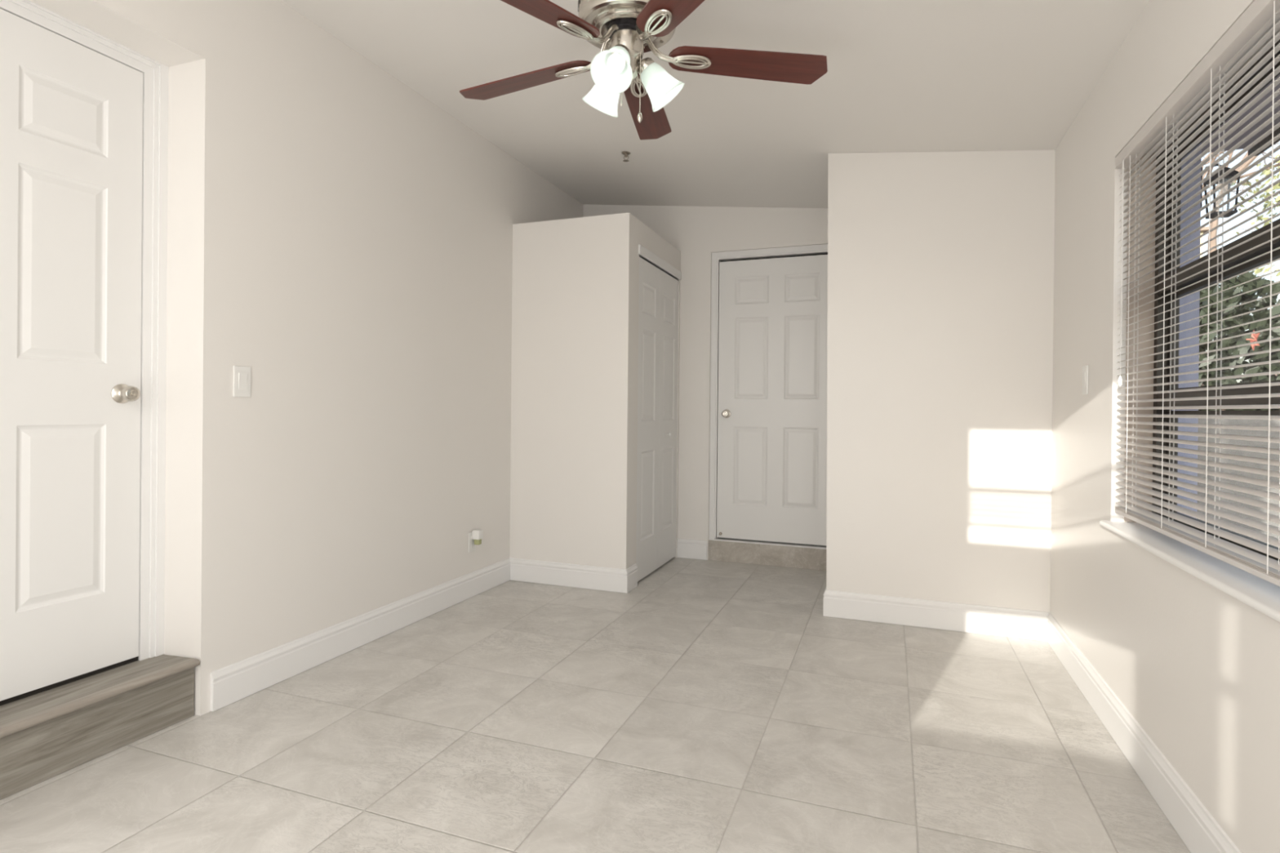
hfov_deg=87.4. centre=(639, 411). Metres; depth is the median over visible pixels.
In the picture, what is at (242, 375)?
light switch
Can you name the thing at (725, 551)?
step
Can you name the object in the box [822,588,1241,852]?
baseboard
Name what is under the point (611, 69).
shade
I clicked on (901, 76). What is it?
ceiling
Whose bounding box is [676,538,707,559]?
baseboard
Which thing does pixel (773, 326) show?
door
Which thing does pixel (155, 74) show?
trim
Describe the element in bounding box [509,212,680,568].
wall
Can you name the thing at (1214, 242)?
bare tree
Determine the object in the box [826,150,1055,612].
wall
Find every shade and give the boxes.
[582,84,619,117]
[590,44,632,94]
[637,57,684,111]
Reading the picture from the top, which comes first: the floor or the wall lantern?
the wall lantern
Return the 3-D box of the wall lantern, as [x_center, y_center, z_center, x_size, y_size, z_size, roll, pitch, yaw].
[2.685,-1.033,3.128,0.152,0.245,0.102,1,0,21]
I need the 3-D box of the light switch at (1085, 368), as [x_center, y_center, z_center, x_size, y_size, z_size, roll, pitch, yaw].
[1.811,-0.127,2.728,0.010,0.118,0.072,1,0,21]
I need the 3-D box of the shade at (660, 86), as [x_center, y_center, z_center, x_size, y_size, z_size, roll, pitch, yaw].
[0.072,-1.066,2.199,0.154,0.162,0.134,1,0,21]
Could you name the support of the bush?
on the ground
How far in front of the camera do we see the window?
2.21 m
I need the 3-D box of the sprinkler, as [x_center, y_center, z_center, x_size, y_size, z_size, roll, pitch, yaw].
[-0.084,-1.530,4.031,0.054,0.052,0.054,1,0,21]
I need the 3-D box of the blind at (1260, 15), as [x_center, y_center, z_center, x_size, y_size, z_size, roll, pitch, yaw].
[1.380,-0.272,1.525,0.048,1.266,1.848,1,0,21]
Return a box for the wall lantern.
[1200,163,1240,218]
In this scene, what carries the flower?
attached to the bush
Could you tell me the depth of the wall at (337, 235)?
2.87 m
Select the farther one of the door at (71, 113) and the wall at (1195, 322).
the wall at (1195, 322)
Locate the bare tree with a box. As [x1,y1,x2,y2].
[1201,141,1279,386]
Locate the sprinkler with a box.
[622,151,630,162]
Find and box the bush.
[1198,270,1279,410]
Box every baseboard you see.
[209,557,510,711]
[510,557,637,593]
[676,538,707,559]
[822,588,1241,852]
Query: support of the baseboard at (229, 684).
attached to the wall at (337, 235)
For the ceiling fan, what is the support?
hanging from the ceiling
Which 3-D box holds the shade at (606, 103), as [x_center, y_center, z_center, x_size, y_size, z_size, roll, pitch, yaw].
[-0.118,-1.062,2.266,0.143,0.149,0.126,1,0,22]
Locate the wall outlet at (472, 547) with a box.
[468,531,475,552]
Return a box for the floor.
[0,557,1191,852]
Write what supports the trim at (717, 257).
attached to the wall at (698, 233)
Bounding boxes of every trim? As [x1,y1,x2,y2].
[0,0,168,660]
[0,656,137,706]
[638,244,681,279]
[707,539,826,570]
[708,244,827,549]
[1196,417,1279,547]
[1201,75,1279,152]
[1248,127,1279,155]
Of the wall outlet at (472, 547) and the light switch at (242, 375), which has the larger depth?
the wall outlet at (472, 547)
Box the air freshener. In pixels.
[471,528,483,544]
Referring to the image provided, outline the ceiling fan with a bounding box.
[459,0,827,139]
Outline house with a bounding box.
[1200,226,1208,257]
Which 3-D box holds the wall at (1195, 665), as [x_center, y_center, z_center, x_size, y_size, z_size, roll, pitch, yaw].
[1.455,-0.076,1.518,0.172,2.410,6.263,1,0,21]
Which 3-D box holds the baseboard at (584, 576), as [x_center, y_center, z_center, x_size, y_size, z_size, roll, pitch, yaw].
[-0.436,1.032,4.298,0.832,0.141,0.177,1,0,21]
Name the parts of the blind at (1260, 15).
lift cord, ladder cord, ladder cord, rail, ladder cord, ladder cord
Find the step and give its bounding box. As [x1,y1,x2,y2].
[0,654,199,799]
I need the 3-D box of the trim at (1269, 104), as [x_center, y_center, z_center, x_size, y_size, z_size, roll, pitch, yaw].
[1.673,-1.311,0.816,0.704,0.050,5.500,1,0,21]
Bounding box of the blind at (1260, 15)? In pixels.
[1115,0,1279,586]
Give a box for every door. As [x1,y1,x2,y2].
[0,8,142,701]
[635,257,678,581]
[716,254,827,546]
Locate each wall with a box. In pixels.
[28,0,583,715]
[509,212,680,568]
[583,204,827,559]
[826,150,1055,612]
[1049,0,1279,852]
[1171,142,1201,519]
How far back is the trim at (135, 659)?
2.19 m
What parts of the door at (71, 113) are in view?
knob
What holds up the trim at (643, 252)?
attached to the wall at (575, 281)
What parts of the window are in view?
sill, frame, sash, sash, sash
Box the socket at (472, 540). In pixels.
[471,536,474,548]
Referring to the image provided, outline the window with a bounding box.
[1099,39,1279,622]
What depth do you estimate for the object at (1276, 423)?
6.39 m
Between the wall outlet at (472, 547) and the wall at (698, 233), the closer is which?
the wall outlet at (472, 547)
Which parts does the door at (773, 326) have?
knob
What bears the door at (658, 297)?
in the wall at (575, 281)
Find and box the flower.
[1245,330,1259,351]
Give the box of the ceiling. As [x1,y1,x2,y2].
[280,0,1149,208]
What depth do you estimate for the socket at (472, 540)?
3.97 m
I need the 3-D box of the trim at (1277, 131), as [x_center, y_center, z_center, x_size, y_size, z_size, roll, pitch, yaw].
[2.022,-1.313,0.686,0.040,0.140,5.500,1,0,21]
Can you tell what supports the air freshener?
attached to the wall outlet at (472, 547)
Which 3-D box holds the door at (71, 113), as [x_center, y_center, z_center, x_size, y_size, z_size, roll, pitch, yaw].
[-1.912,-0.165,2.001,0.104,2.078,0.820,1,0,21]
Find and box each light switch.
[233,365,250,397]
[1081,364,1088,395]

